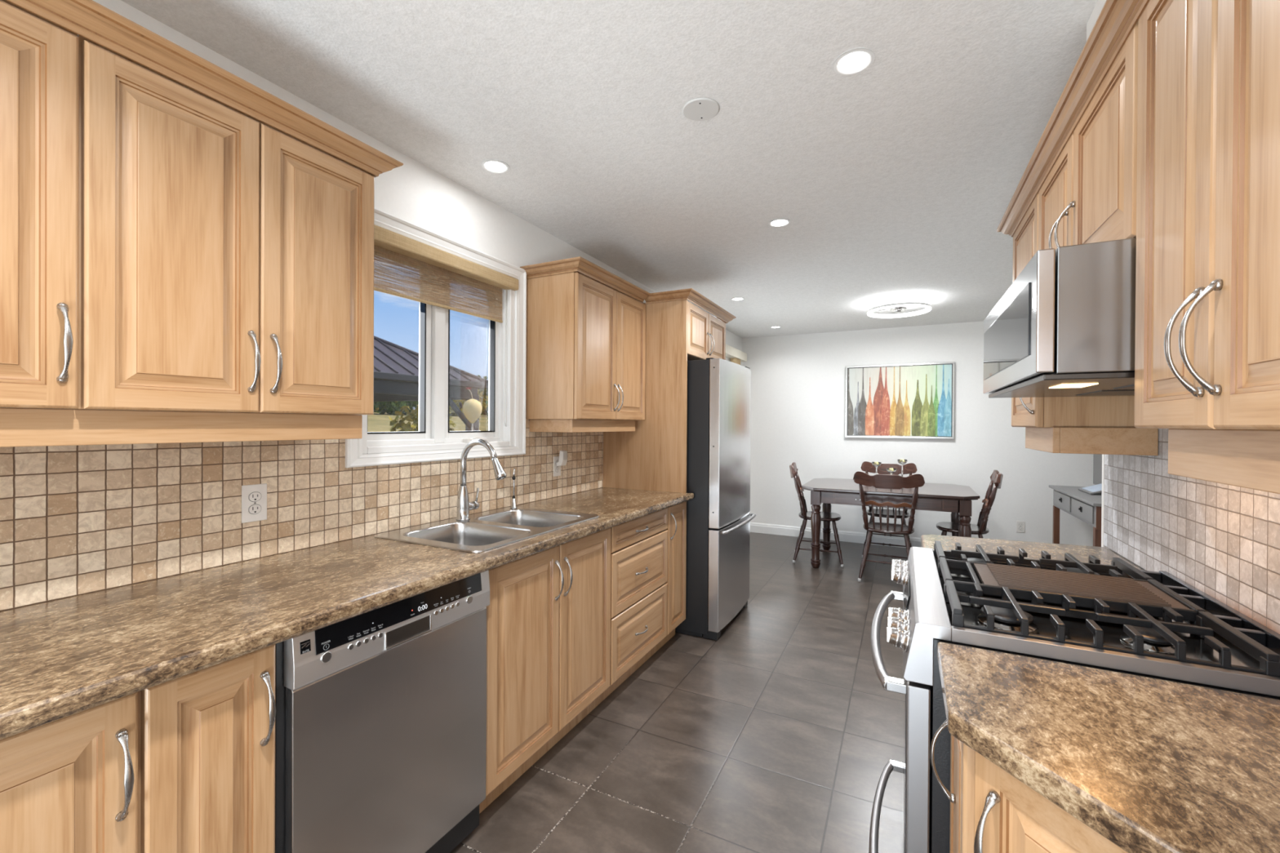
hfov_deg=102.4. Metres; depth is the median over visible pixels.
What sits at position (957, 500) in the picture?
dining table
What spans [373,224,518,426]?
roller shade
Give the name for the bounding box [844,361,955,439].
framed painting
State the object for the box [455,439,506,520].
kitchen faucet
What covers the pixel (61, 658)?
countertop
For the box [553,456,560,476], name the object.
wall outlet
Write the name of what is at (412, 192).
wall
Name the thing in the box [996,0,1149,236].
crown molding
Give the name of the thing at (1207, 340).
upper cabinet
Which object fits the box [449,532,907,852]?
floor
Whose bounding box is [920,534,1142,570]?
countertop
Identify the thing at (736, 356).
vertical blind
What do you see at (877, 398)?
bottle
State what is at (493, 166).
recessed light
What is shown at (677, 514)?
base cabinet
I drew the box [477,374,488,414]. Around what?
tree
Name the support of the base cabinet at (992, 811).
on the floor
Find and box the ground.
[367,412,488,431]
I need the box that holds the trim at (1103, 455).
[1101,454,1106,547]
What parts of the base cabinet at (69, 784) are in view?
handle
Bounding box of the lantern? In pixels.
[462,386,482,431]
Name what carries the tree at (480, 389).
on the ground
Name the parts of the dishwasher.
control panel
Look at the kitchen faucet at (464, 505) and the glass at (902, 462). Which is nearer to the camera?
the kitchen faucet at (464, 505)
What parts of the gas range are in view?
handle, handle, handle mount, handle mount, handle mount, knob, knob, knob, knob, knob, knob, drawer, oven door, control panel, burner, griddle frame, burner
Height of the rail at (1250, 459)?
0.081 m
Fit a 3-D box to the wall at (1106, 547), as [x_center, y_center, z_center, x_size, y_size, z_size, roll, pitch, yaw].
[1.050,0.133,-0.508,0.985,2.440,4.950,0,0,27]
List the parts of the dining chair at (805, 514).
crest rail, leg, post, leg, post, seat, leg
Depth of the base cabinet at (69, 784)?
0.85 m
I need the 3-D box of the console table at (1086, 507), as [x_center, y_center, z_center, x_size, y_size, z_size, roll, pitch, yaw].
[3.785,0.955,4.255,0.395,0.786,1.300,0,0,27]
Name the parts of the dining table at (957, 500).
leg, leg, drawer, drawer, leg, leg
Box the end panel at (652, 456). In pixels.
[603,299,687,493]
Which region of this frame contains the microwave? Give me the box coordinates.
[982,237,1136,398]
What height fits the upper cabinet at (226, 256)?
0.769 m
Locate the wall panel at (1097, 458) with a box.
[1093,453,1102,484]
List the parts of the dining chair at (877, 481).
post, leg, seat, rail, crest rail, leg, post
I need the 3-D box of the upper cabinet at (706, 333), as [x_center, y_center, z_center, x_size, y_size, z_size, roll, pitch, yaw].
[0.224,-0.633,3.719,0.643,0.346,0.790,0,0,27]
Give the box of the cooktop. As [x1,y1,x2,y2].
[933,549,1279,697]
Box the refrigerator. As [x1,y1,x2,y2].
[675,357,755,639]
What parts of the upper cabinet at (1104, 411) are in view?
handle, door, light rail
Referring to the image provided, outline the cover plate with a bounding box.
[682,97,719,120]
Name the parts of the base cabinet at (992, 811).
handle, door, handle, door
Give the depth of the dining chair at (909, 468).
5.46 m
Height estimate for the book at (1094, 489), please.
0.089 m
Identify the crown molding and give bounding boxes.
[6,0,403,177]
[520,256,736,323]
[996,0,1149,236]
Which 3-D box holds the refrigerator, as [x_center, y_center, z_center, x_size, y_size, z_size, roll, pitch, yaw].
[0.337,0.445,3.675,0.844,1.771,0.749,0,0,27]
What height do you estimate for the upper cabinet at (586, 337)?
0.769 m
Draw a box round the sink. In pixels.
[374,506,599,552]
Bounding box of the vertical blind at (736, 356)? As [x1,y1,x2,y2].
[725,344,746,364]
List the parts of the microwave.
door, underside panel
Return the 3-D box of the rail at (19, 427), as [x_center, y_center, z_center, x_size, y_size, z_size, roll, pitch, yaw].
[-1.361,0.001,1.007,0.281,0.075,1.556,0,0,27]
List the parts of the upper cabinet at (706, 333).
door, handle, handle, door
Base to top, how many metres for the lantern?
2.160 m
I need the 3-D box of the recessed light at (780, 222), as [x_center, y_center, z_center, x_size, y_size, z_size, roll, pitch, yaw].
[0.753,-1.100,2.780,0.116,0.006,0.116,0,0,27]
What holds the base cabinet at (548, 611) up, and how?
on the floor
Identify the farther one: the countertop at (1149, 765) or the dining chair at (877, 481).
the dining chair at (877, 481)
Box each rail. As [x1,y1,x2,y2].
[0,408,362,447]
[529,419,635,432]
[1168,428,1279,493]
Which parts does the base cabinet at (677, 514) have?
handle, door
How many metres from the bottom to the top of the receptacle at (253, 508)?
0.029 m
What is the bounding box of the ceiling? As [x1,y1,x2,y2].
[120,0,1097,338]
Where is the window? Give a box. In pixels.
[345,207,526,467]
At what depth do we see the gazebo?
7.65 m
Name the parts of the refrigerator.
freezer drawer, door, handle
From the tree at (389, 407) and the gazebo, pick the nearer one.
the gazebo
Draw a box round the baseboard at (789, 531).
[750,522,921,547]
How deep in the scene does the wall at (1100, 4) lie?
1.34 m
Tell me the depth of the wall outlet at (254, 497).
1.61 m
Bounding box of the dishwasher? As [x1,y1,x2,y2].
[275,570,489,852]
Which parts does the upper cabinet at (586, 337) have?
door, handle, handle, door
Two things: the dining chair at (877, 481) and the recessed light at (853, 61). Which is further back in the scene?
the dining chair at (877, 481)
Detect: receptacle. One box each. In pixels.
[248,492,261,501]
[248,504,261,514]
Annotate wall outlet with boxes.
[241,483,266,523]
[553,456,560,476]
[1016,520,1025,533]
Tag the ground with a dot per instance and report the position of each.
(377, 422)
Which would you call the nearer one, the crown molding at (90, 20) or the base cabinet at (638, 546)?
the crown molding at (90, 20)
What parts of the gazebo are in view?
post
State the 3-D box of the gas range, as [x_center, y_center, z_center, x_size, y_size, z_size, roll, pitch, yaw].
[0.987,0.862,1.298,0.740,0.965,0.760,0,0,27]
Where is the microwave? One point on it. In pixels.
(1065, 326)
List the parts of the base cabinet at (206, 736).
handle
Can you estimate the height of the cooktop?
0.027 m
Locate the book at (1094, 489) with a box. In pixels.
[1078,483,1102,494]
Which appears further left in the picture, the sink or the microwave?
the sink
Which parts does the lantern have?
lamp shade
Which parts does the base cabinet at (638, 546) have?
drawer, drawer, drawer, handle, handle, handle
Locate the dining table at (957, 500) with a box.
[801,478,979,568]
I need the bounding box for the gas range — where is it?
[868,540,1279,852]
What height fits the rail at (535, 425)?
0.069 m
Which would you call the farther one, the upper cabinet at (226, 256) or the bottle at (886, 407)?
the bottle at (886, 407)
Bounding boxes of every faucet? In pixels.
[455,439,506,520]
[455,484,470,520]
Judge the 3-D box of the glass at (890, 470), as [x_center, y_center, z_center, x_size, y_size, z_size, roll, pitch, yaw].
[2.361,0.482,4.836,0.086,0.186,0.086,0,0,27]
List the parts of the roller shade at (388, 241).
bead chain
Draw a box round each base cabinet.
[0,692,137,852]
[137,644,275,852]
[479,527,610,813]
[597,507,667,705]
[656,501,686,651]
[930,719,1127,852]
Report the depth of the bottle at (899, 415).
5.68 m
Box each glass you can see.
[871,462,881,486]
[886,467,896,475]
[897,458,907,488]
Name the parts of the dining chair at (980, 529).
seat, rail, post, post, crest rail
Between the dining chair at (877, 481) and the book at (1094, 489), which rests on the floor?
the dining chair at (877, 481)
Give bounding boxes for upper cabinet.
[0,0,79,408]
[74,35,374,414]
[525,271,645,420]
[687,301,725,360]
[1011,191,1158,455]
[1038,21,1137,249]
[1133,0,1279,430]
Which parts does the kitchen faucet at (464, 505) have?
lever, spout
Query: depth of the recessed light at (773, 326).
5.73 m
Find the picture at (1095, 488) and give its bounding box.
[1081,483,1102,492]
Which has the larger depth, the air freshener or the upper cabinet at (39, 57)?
the air freshener
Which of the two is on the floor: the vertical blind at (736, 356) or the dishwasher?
the dishwasher
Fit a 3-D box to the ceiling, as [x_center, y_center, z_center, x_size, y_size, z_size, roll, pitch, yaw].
[0.834,-1.173,1.790,4.280,0.150,9.650,0,0,27]
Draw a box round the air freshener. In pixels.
[556,450,567,466]
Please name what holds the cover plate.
attached to the ceiling
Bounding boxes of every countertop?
[0,487,693,739]
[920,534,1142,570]
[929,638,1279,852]
[937,641,1279,852]
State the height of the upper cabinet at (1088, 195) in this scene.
0.417 m
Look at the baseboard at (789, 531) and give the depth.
5.98 m
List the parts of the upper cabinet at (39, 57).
handle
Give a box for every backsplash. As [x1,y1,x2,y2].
[0,418,603,611]
[1103,428,1279,634]
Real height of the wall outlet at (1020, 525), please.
0.116 m
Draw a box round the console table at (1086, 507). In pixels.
[1048,484,1102,546]
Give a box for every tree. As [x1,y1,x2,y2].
[373,400,418,415]
[449,390,488,416]
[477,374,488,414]
[477,388,488,403]
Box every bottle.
[872,367,884,435]
[880,367,890,435]
[894,366,904,435]
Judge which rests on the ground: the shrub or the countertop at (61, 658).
the shrub
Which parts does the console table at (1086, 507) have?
leg, drawer, drawer, leg, trim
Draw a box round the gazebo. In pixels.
[373,335,488,431]
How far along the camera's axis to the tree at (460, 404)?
36.38 m
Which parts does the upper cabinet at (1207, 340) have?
door, handle, handle, door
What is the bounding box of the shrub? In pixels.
[387,404,455,431]
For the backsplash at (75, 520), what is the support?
attached to the wall at (412, 192)
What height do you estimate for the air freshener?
0.094 m
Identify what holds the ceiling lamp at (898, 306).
attached to the ceiling
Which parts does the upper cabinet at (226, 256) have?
door, handle, handle, door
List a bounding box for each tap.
[510,468,517,508]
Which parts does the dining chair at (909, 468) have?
leg, seat, crest rail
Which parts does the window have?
sash, sash, crank handle, pane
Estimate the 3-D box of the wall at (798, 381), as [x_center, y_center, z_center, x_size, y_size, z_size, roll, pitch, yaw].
[2.873,0.117,5.804,3.780,2.440,0.150,0,0,27]
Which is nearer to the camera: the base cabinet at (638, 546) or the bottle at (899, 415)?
the base cabinet at (638, 546)
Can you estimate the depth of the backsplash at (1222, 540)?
1.31 m
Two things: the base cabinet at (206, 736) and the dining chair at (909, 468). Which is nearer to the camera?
the base cabinet at (206, 736)
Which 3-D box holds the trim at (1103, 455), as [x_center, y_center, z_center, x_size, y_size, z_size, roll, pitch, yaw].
[1.733,0.028,1.917,0.014,2.238,0.022,0,0,27]
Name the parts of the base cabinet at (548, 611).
door, handle, handle, door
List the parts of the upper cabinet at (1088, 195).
door, handle, handle, door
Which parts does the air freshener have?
vent panel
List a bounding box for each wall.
[77,0,742,454]
[742,320,1095,546]
[1086,0,1106,40]
[1106,546,1145,570]
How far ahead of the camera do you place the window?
2.34 m
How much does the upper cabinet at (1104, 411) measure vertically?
0.858 m
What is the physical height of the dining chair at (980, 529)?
0.951 m
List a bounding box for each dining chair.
[789,462,844,567]
[853,471,924,582]
[861,461,917,557]
[936,470,1003,538]
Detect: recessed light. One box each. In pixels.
[480,159,509,173]
[731,297,744,301]
[768,217,790,226]
[770,325,781,328]
[832,48,874,75]
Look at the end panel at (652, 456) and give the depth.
3.31 m
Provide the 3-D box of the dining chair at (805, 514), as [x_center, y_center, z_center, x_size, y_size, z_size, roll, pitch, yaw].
[1.761,0.857,5.160,0.510,0.951,0.546,0,0,19]
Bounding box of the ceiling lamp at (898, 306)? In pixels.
[866,300,931,318]

